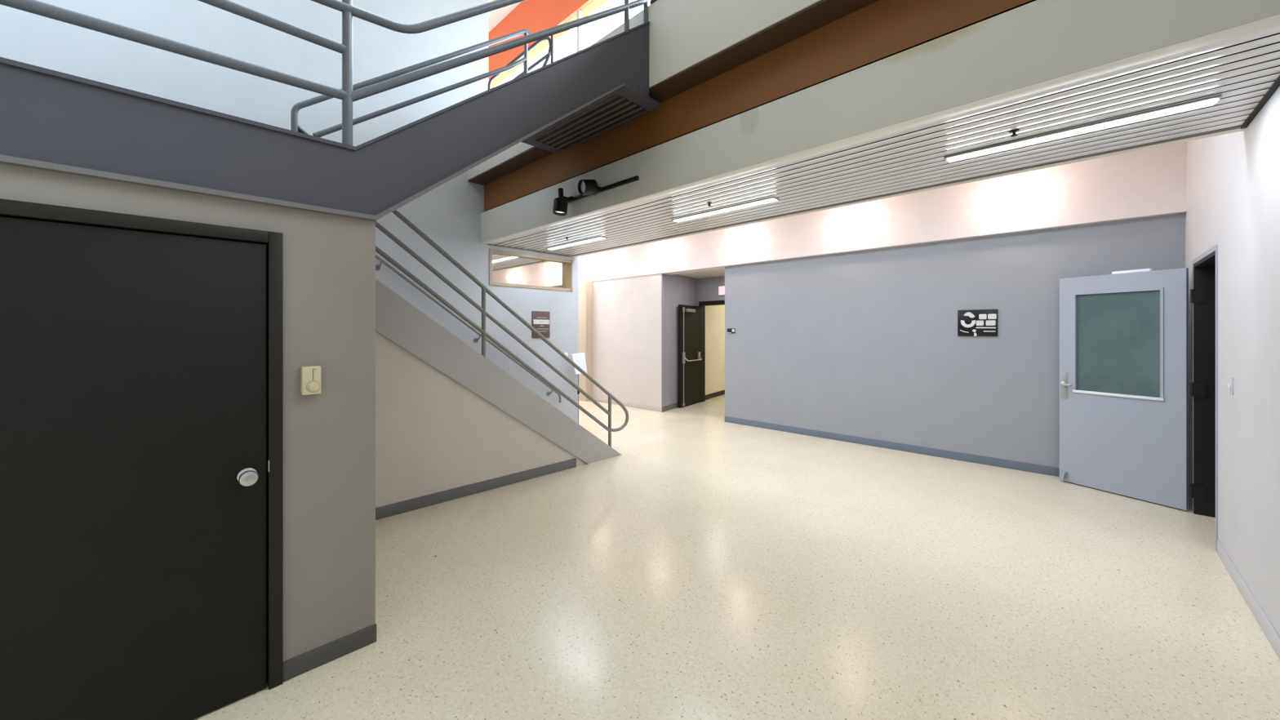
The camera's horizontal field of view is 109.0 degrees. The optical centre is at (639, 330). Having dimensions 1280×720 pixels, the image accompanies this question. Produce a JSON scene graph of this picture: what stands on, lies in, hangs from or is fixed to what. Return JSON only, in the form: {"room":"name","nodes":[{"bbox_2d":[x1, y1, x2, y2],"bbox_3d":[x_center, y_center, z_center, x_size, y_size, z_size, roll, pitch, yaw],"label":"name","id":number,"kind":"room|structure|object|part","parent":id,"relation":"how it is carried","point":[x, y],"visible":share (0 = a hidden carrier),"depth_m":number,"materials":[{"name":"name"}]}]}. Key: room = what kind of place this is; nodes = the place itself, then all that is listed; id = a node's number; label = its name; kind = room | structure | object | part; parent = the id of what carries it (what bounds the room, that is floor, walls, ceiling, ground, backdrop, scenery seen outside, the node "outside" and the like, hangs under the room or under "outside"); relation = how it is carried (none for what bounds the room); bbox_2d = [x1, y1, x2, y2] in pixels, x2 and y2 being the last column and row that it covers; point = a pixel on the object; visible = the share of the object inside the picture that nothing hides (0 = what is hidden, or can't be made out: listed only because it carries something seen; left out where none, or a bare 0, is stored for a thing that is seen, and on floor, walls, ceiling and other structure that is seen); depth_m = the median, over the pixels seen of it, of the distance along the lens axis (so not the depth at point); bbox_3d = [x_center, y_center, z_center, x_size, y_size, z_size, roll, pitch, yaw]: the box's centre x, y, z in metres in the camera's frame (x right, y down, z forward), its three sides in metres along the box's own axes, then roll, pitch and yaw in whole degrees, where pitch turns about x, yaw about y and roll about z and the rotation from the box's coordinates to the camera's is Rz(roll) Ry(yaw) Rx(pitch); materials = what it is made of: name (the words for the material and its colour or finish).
{"room":"school corridor","nodes":[
{"label":"school corridor","id":0,"kind":"room"},
{"bbox_2d":[0,163,375,662],"bbox_3d":[-3.992,0.510,0.924,1.689,2.220,5.738,0,0,44],"label":"wall","id":1,"kind":"structure","parent":0,"point":[329,260],"depth_m":2.21,"materials":[{"name":"grey paint"}]},
{"bbox_2d":[0,198,283,719],"bbox_3d":[-2.014,0.585,1.755,0.176,2.070,1.012,0,0,44],"label":"door","id":2,"kind":"structure","parent":1,"relation":"in","point":[141,357],"depth_m":1.78,"materials":[{"name":"black paint"}]},
{"bbox_3d":[-1.709,0.639,1.991,0.070,0.068,0.068,0,0,44],"label":"knob","id":3,"kind":"part","parent":2,"relation":"part of","materials":[{"name":"metal"}]},
{"bbox_3d":[-1.683,0.610,2.068,0.032,0.050,0.004,0,0,44],"label":"strike plate","id":4,"kind":"part","parent":2,"relation":"part of","materials":[{"name":"metal"}]},
{"bbox_2d":[300,365,320,395],"bbox_3d":[-1.560,0.234,2.166,0.051,0.132,0.074,0,0,44],"label":"wall thermostat","id":5,"kind":"object","parent":1,"relation":"attached to","point":[310,376],"visible":1,"depth_m":2.15,"materials":[{"name":"beige plastic"}]},
{"bbox_2d":[283,623,376,681],"bbox_3d":[-1.512,1.574,2.245,0.008,0.092,0.390,0,0,44],"label":"baseboard","id":6,"kind":"structure","parent":1,"relation":"attached to","point":[300,664],"depth_m":2.23,"materials":[{"name":"grey plastic"}]},
{"bbox_2d":[0,0,577,422],"bbox_3d":[-7.265,-2.080,6.910,7.950,7.400,9.715,0,0,44],"label":"wall","id":7,"kind":"structure","parent":0,"point":[449,214],"depth_m":5.34,"materials":[{"name":"grey paint"}]},
{"bbox_2d":[375,248,572,402],"bbox_3d":[-2.424,-0.156,6.202,0.239,2.581,3.696,0,0,44],"label":"window","id":8,"kind":"structure","parent":7,"relation":"in","point":[504,270],"depth_m":6.88,"materials":[{"name":"beige glass"}]},
{"bbox_3d":[-2.471,-0.156,6.054,0.099,2.581,3.420,0,0,44],"label":"wall handrail","id":9,"kind":"part","parent":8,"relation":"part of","materials":[{"name":"grey metal"}]},
{"bbox_2d":[487,244,570,256],"bbox_3d":[-1.645,-1.239,6.955,0.020,0.042,1.440,0,0,44],"label":"trim","id":10,"kind":"structure","parent":7,"relation":"attached to","point":[487,244],"depth_m":6.89,"materials":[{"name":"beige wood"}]},
{"bbox_2d":[531,311,550,337],"bbox_3d":[-1.532,-0.098,7.068,0.024,0.412,0.316,0,0,44],"label":"wall plaque","id":11,"kind":"object","parent":7,"relation":"attached to","point":[540,320],"visible":0.95,"depth_m":7.07,"materials":[{"name":"brown plastic"}]},
{"bbox_2d":[480,13,1279,244],"bbox_3d":[0.217,-1.227,4.057,6.735,0.006,0.098,0,0,44],"label":"trim","id":12,"kind":"structure","parent":7,"relation":"attached to","point":[1272,21],"depth_m":2.44,"materials":[{"name":"white paint"}]},
{"bbox_2d":[480,0,1279,242],"bbox_3d":[0.216,-1.438,4.056,6.735,0.415,0.100,0,0,44],"label":"fascia","id":13,"kind":"object","parent":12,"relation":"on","point":[1036,42],"visible":0.98,"depth_m":2.63,"materials":[{"name":"beige paint"}]},
{"bbox_2d":[568,175,638,202],"bbox_3d":[-0.417,-1.407,4.585,1.110,0.035,0.030,0,0,44],"label":"track","id":14,"kind":"object","parent":13,"relation":"attached to","point":[634,178],"visible":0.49,"depth_m":4.41,"materials":[{"name":"black metal"}]},
{"bbox_2d":[552,187,573,215],"bbox_3d":[-0.823,-1.364,4.821,0.148,0.275,0.204,0,0,44],"label":"track spotlight","id":15,"kind":"object","parent":14,"relation":"attached to","point":[560,203],"visible":1,"depth_m":4.76,"materials":[{"name":"black metal"}]},
{"bbox_2d":[577,179,601,195],"bbox_3d":[-0.492,-1.409,4.497,0.216,0.171,0.148,0,0,-38],"label":"track spotlight","id":16,"kind":"object","parent":14,"relation":"attached to","point":[585,187],"visible":1,"depth_m":4.45,"materials":[{"name":"black metal"}]},
{"bbox_2d":[570,124,1244,257],"bbox_3d":[1.289,-1.271,5.152,6.736,0.090,0.072,0,0,45],"label":"trim","id":17,"kind":"structure","parent":7,"relation":"attached to","point":[1237,130],"depth_m":3.69,"materials":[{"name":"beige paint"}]},
{"bbox_2d":[375,331,586,507],"bbox_3d":[-1.637,0.645,4.581,0.035,1.950,2.782,0,0,44],"label":"wall","id":18,"kind":"structure","parent":0,"point":[434,434],"depth_m":4.27,"materials":[{"name":"beige paint"}]},
{"bbox_2d":[375,457,576,519],"bbox_3d":[-1.675,1.567,4.511,0.009,0.105,2.615,0,0,44],"label":"baseboard","id":19,"kind":"structure","parent":18,"relation":"attached to","point":[395,508],"depth_m":4.49,"materials":[{"name":"grey plastic"}]},
{"bbox_2d":[488,0,519,31],"bbox_3d":[-4.211,-5.730,3.561,17.000,0.100,9.200,0,0,44],"label":"ceiling","id":20,"kind":"structure","parent":0,"point":[495,16],"depth_m":8.19,"materials":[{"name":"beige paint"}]},
{"bbox_2d":[488,0,608,88],"bbox_3d":[-1.751,-5.230,7.730,14.685,0.900,0.200,0,0,44],"label":"wall","id":21,"kind":"structure","parent":0,"point":[534,15],"depth_m":7.68,"materials":[{"name":"orange paint"}]},
{"bbox_2d":[523,0,651,71],"bbox_3d":[-1.820,-3.705,7.720,14.600,2.150,0.050,0,0,44],"label":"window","id":22,"kind":"structure","parent":21,"relation":"in","point":[579,12],"depth_m":6.81,"materials":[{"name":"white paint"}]},
{"bbox_2d":[467,0,821,180],"bbox_3d":[0.101,-2.405,3.938,6.735,0.690,0.150,0,0,44],"label":"wall","id":23,"kind":"structure","parent":0,"point":[683,34],"depth_m":3.54,"materials":[{"name":"beige paint"}]},
{"bbox_2d":[468,0,878,185],"bbox_3d":[0.129,-2.407,3.967,6.735,0.726,0.250,0,0,44],"label":"beam","id":24,"kind":"structure","parent":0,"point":[822,13],"depth_m":3.37,"materials":[{"name":"brown paint"}]},
{"bbox_2d":[679,269,724,278],"bbox_3d":[1.490,-1.265,9.386,2.200,0.130,1.700,0,0,44],"label":"ceiling","id":25,"kind":"structure","parent":0,"point":[718,273],"depth_m":9.60,"materials":[{"name":"beige paint"}]},
{"bbox_2d":[705,304,724,395],"bbox_3d":[3.425,0.170,11.793,3.200,2.900,4.592,0,0,44],"label":"wall","id":26,"kind":"structure","parent":0,"point":[714,314],"depth_m":11.19,"materials":[{"name":"yellow paint"}]},
{"bbox_2d":[705,390,724,399],"bbox_3d":[2.666,1.565,12.473,0.013,0.110,4.532,0,0,33],"label":"baseboard","id":27,"kind":"structure","parent":26,"relation":"attached to","point":[722,392],"depth_m":11.16,"materials":[{"name":"black paint"}]},
{"bbox_2d":[192,394,1279,719],"bbox_3d":[-1.133,1.720,6.706,17.000,0.200,18.000,0,0,44],"label":"floor","id":28,"kind":"structure","parent":0,"point":[711,567],"depth_m":2.76,"materials":[{"name":"tile"}]},
{"bbox_2d":[0,21,649,464],"bbox_3d":[-3.413,-0.497,2.710,3.429,4.235,9.100,0,0,44],"label":"staircase","id":29,"kind":"structure","parent":28,"relation":"on","point":[51,120],"depth_m":2.26,"materials":[{"name":"grey metal"}]},
{"bbox_2d":[0,0,648,146],"bbox_3d":[-1.778,-2.099,1.994,0.056,2.357,5.564,0,0,44],"label":"guard rail","id":30,"kind":"object","parent":29,"relation":"on","point":[347,95],"visible":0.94,"depth_m":2.28,"materials":[{"name":"grey metal"}]},
{"bbox_3d":[-2.604,-1.127,1.156,0.047,0.161,3.212,0,0,44],"label":"landing rail","id":31,"kind":"part","parent":30,"relation":"part of","materials":[{"name":"grey metal"}]},
{"bbox_3d":[-2.604,-1.413,1.156,0.045,0.049,3.210,0,0,44],"label":"landing rail","id":32,"kind":"part","parent":30,"relation":"part of","materials":[{"name":"grey metal"}]},
{"bbox_3d":[-1.478,-1.315,2.307,0.047,0.790,0.047,0,0,44],"label":"newel post","id":33,"kind":"part","parent":30,"relation":"part of","materials":[{"name":"grey metal"}]},
{"bbox_3d":[-1.774,-2.368,1.990,0.045,1.819,5.564,0,0,44],"label":"rail","id":34,"kind":"part","parent":30,"relation":"part of","materials":[{"name":"grey metal"}]},
{"bbox_3d":[-0.712,-1.990,3.090,0.045,1.655,2.206,0,0,44],"label":"stair rail","id":35,"kind":"part","parent":30,"relation":"part of","materials":[{"name":"grey metal"}]},
{"bbox_3d":[-0.107,-2.695,3.708,0.040,0.570,0.039,0,0,44],"label":"post","id":36,"kind":"part","parent":30,"relation":"part of","materials":[{"name":"grey metal"}]},
{"bbox_3d":[0.050,-2.860,3.869,0.040,0.560,0.039,0,0,44],"label":"post","id":37,"kind":"part","parent":30,"relation":"part of","materials":[{"name":"grey metal"}]},
{"bbox_2d":[290,29,531,137],"bbox_3d":[-1.923,-2.055,4.175,0.141,2.290,2.050,0,0,44],"label":"guard rail","id":38,"kind":"object","parent":29,"relation":"attached to","point":[295,126],"visible":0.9,"depth_m":4.00,"materials":[{"name":"grey metal"}]},
{"bbox_3d":[-2.579,-1.508,3.541,0.042,0.121,0.173,0,0,25],"label":"rail","id":39,"kind":"part","parent":38,"relation":"part of","materials":[{"name":"grey metal"}]},
{"bbox_3d":[-1.855,-2.189,4.174,0.040,1.410,1.874,0,0,44],"label":"stair rail","id":40,"kind":"part","parent":38,"relation":"part of","materials":[{"name":"grey metal"}]},
{"bbox_3d":[-1.208,-2.875,4.835,0.036,0.590,0.035,0,0,44],"label":"post","id":41,"kind":"part","parent":38,"relation":"part of","materials":[{"name":"grey metal"}]},
{"bbox_2d":[375,209,628,448],"bbox_3d":[-1.362,0.006,4.849,0.042,2.992,3.451,0,0,44],"label":"guard rail","id":42,"kind":"object","parent":29,"relation":"on","point":[484,289],"visible":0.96,"depth_m":4.63,"materials":[{"name":"grey metal"}]},
{"bbox_3d":[-1.583,-0.082,4.623,0.042,0.720,0.041,0,0,44],"label":"post","id":43,"kind":"part","parent":42,"relation":"part of","materials":[{"name":"grey metal"}]},
{"bbox_3d":[-0.387,1.161,5.845,0.042,0.681,0.041,0,0,44],"label":"post","id":44,"kind":"part","parent":42,"relation":"part of","materials":[{"name":"grey metal"}]},
{"bbox_2d":[521,84,661,153],"bbox_3d":[-0.518,-1.954,4.312,1.528,0.038,0.440,0,0,44],"label":"grille","id":45,"kind":"object","parent":29,"relation":"attached to","point":[625,104],"visible":0.99,"depth_m":4.20,"materials":[{"name":"grey metal"}]},
{"bbox_2d":[570,352,586,423],"bbox_3d":[-1.001,0.989,7.384,0.260,1.263,0.275,0,0,44],"label":"display stand","id":46,"kind":"object","parent":28,"relation":"on","point":[579,359],"visible":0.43,"depth_m":7.37,"materials":[{"name":"metal"}]},
{"bbox_3d":[-0.996,1.115,7.389,0.016,0.990,0.015,0,0,44],"label":"post","id":47,"kind":"part","parent":46,"relation":"part of","materials":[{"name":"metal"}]},
{"bbox_3d":[-0.981,0.526,7.354,0.090,0.338,0.260,0,0,44],"label":"panel","id":48,"kind":"part","parent":46,"relation":"part of","materials":[{"name":"white plastic"}]},
{"bbox_2d":[577,141,1186,407],"bbox_3d":[0.610,-0.210,10.142,14.685,3.660,1.750,0,0,44],"label":"wall","id":49,"kind":"structure","parent":0,"point":[1148,182],"depth_m":6.80,"materials":[{"name":"white paint"}]},
{"bbox_2d":[577,280,592,401],"bbox_3d":[-1.272,0.235,10.654,0.280,2.770,0.210,0,0,44],"label":"pilaster","id":50,"kind":"object","parent":49,"relation":"attached to","point":[584,287],"visible":0.86,"depth_m":10.57,"materials":[{"name":"beige paint"}]},
{"bbox_2d":[591,396,662,412],"bbox_3d":[-2.401,1.570,11.887,7.940,0.100,0.008,0,0,44],"label":"baseboard","id":51,"kind":"structure","parent":49,"relation":"attached to","point":[655,408],"depth_m":9.67,"materials":[{"name":"beige plastic"}]},
{"bbox_2d":[662,402,678,412],"bbox_3d":[0.870,1.570,9.784,0.008,0.100,1.611,0,0,32],"label":"baseboard","id":52,"kind":"structure","parent":49,"relation":"attached to","point":[671,406],"depth_m":9.37,"materials":[{"name":"grey plastic"}]},
{"bbox_2d":[678,300,724,407],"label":"door","id":53,"kind":"structure","parent":49,"relation":"in","point":[691,319],"depth_m":10.02,"materials":[{"name":"brown paint"}]},
{"bbox_3d":[0.925,0.545,9.658,0.045,2.090,0.060,0,0,33],"label":"vertical latch rod","id":54,"kind":"part","parent":53,"relation":"part of","materials":[{"name":"metal"}]},
{"bbox_3d":[1.772,0.475,10.117,1.020,2.290,0.180,0,0,44],"label":"frame","id":55,"kind":"part","parent":53,"relation":"part of","materials":[{"name":"brown paint"}]},
{"bbox_2d":[718,285,724,295],"bbox_3d":[1.831,-0.880,9.927,0.270,0.200,0.047,0,0,44],"label":"exit sign","id":56,"kind":"object","parent":49,"relation":"attached to","point":[721,289],"visible":0.56,"depth_m":9.95,"materials":[{"name":"white plastic"}]},
{"bbox_2d":[489,25,1279,255],"bbox_3d":[0.769,-1.248,4.621,6.735,0.035,1.486,0,0,44],"label":"ceiling","id":57,"kind":"structure","parent":0,"point":[1242,69],"depth_m":3.00,"materials":[{"name":"metal"}]},
{"bbox_2d":[546,235,607,249],"bbox_3d":[-0.911,-1.230,6.390,1.220,0.041,0.124,0,0,44],"label":"ceiling light","id":58,"kind":"object","parent":57,"relation":"attached to","point":[600,237],"visible":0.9,"depth_m":6.31,"materials":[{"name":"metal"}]},
{"bbox_2d":[671,196,779,222],"bbox_3d":[0.827,-1.230,4.648,1.220,0.041,0.124,0,0,44],"label":"ceiling light","id":59,"kind":"object","parent":57,"relation":"attached to","point":[771,199],"visible":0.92,"depth_m":4.56,"materials":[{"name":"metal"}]},
{"bbox_2d":[1008,128,1019,137],"bbox_3d":[2.303,-1.218,2.811,0.052,0.029,0.052,0,0,44],"label":"sprinkler head","id":60,"kind":"object","parent":57,"relation":"attached to","point":[1013,131],"visible":1,"depth_m":2.80},
{"bbox_2d":[944,93,1221,163],"bbox_3d":[2.628,-1.230,2.843,1.220,0.041,0.124,0,0,44],"label":"ceiling light","id":61,"kind":"object","parent":57,"relation":"attached to","point":[1211,100],"visible":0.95,"depth_m":2.74,"materials":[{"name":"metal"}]},
{"bbox_2d":[724,213,1185,467],"bbox_3d":[3.939,0.195,6.838,5.305,2.850,1.515,0,0,44],"label":"wall","id":62,"kind":"structure","parent":0,"point":[866,344],"depth_m":5.97,"materials":[{"name":"grey paint"}]},
{"bbox_2d":[727,328,734,333],"bbox_3d":[1.605,-0.003,8.053,0.160,0.085,0.014,0,0,44],"label":"room sign","id":63,"kind":"object","parent":62,"relation":"attached to","point":[729,330],"visible":1,"depth_m":8.05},
{"bbox_2d":[724,416,1059,476],"bbox_3d":[3.399,1.570,6.301,5.285,0.100,0.008,0,0,44],"label":"baseboard","id":64,"kind":"structure","parent":62,"relation":"attached to","point":[1033,468],"depth_m":6.08,"materials":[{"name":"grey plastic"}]},
{"bbox_2d":[957,309,997,336],"bbox_3d":[4.123,-0.099,5.582,0.395,0.323,0.024,0,0,44],"label":"wall sign","id":65,"kind":"object","parent":62,"relation":"attached to","point":[975,322],"visible":1,"depth_m":5.57,"materials":[{"name":"black plastic"}]},
{"bbox_2d":[1185,85,1279,637],"bbox_3d":[1.960,-0.205,0.880,0.200,3.650,14.000,0,0,44],"label":"wall","id":66,"kind":"structure","parent":0,"point":[1233,179],"depth_m":2.78,"materials":[{"name":"white paint"}]},
{"bbox_2d":[1228,377,1233,395],"bbox_3d":[3.898,0.362,3.015,0.016,0.115,0.072,0,0,44],"label":"light switch","id":67,"kind":"object","parent":66,"relation":"attached to","point":[1231,379],"visible":1,"depth_m":3.00,"materials":[{"name":"grey plastic"}]},
{"bbox_2d":[1217,539,1279,659],"bbox_3d":[0.597,1.570,-0.364,0.008,0.100,10.315,0,0,44],"label":"baseboard","id":68,"kind":"structure","parent":66,"relation":"attached to","point":[1267,628],"depth_m":2.62,"materials":[{"name":"grey plastic"}]},
{"bbox_2d":[1240,75,1279,128],"bbox_3d":[3.139,-1.239,2.244,0.022,0.042,1.400,0,0,44],"label":"trim","id":69,"kind":"structure","parent":66,"relation":"attached to","point":[1275,86],"depth_m":2.44,"materials":[{"name":"black metal"}]},
{"bbox_3d":[-0.420,-2.330,8.946,14.885,0.600,5.800,0,0,44],"label":"floor","id":70,"kind":"structure","parent":0,"visible":0},
{"bbox_2d":[487,35,553,89],"bbox_3d":[-1.548,-3.051,5.783,1.534,0.843,0.036,0,0,44],"label":"guard rail","id":71,"kind":"object","parent":70,"relation":"on","point":[550,52],"visible":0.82,"depth_m":5.45,"materials":[{"name":"grey metal"}]},
{"bbox_3d":[-1.555,-3.210,5.789,1.440,0.035,0.036,0,0,44],"label":"rail","id":72,"kind":"part","parent":71,"relation":"part of","materials":[{"name":"grey metal"}]},
{"bbox_3d":[-1.012,-3.045,5.257,0.032,0.830,0.031,0,0,44],"label":"post","id":73,"kind":"part","parent":71,"relation":"part of","materials":[{"name":"grey metal"}]},
{"bbox_2d":[484,0,1035,211],"bbox_3d":[0.268,-1.861,4.110,6.735,0.438,0.150,0,0,44],"label":"beam web","id":74,"kind":"structure","parent":70,"relation":"attached to","point":[881,29],"depth_m":3.33,"materials":[{"name":"brown wood"}]},
{"bbox_3d":[5.409,0.320,2.822,2.015,2.600,2.800,0,0,44],"label":"wall","id":75,"kind":"structure","parent":0,"visible":0},
{"bbox_2d":[1059,244,1217,552],"bbox_3d":[4.725,0.492,4.043,0.744,2.255,1.739,0,0,10],"label":"door","id":76,"kind":"structure","parent":75,"relation":"in","point":[1124,335],"depth_m":4.35,"materials":[{"name":"grey paint"}]},
{"bbox_3d":[4.547,0.585,4.897,0.006,0.280,0.057,0,0,-23],"label":"lock plate","id":77,"kind":"part","parent":76,"relation":"part of","materials":[{"name":"metal"}]},
{"bbox_3d":[4.530,0.568,4.859,0.057,0.052,0.113,0,0,-19],"label":"lever","id":78,"kind":"part","parent":76,"relation":"part of","materials":[{"name":"metal"}]},
{"bbox_3d":[4.702,0.633,4.516,0.016,0.026,0.665,0,0,-23],"label":"glass sill","id":79,"kind":"part","parent":76,"relation":"part of","materials":[{"name":"white plastic"}]},
{"bbox_3d":[4.728,0.120,4.530,0.008,1.000,0.620,0,0,-23],"label":"glass panel","id":80,"kind":"part","parent":76,"relation":"part of","materials":[{"name":"green glass"}]},
{"bbox_3d":[4.663,0.512,3.643,0.211,2.215,0.980,0,0,44],"label":"frame","id":81,"kind":"part","parent":76,"relation":"part of","materials":[{"name":"black paint"}]},
{"bbox_3d":[4.593,0.492,3.719,0.009,2.255,1.060,0,0,44],"label":"casing","id":82,"kind":"part","parent":76,"relation":"part of","materials":[{"name":"black paint"}]}
]}

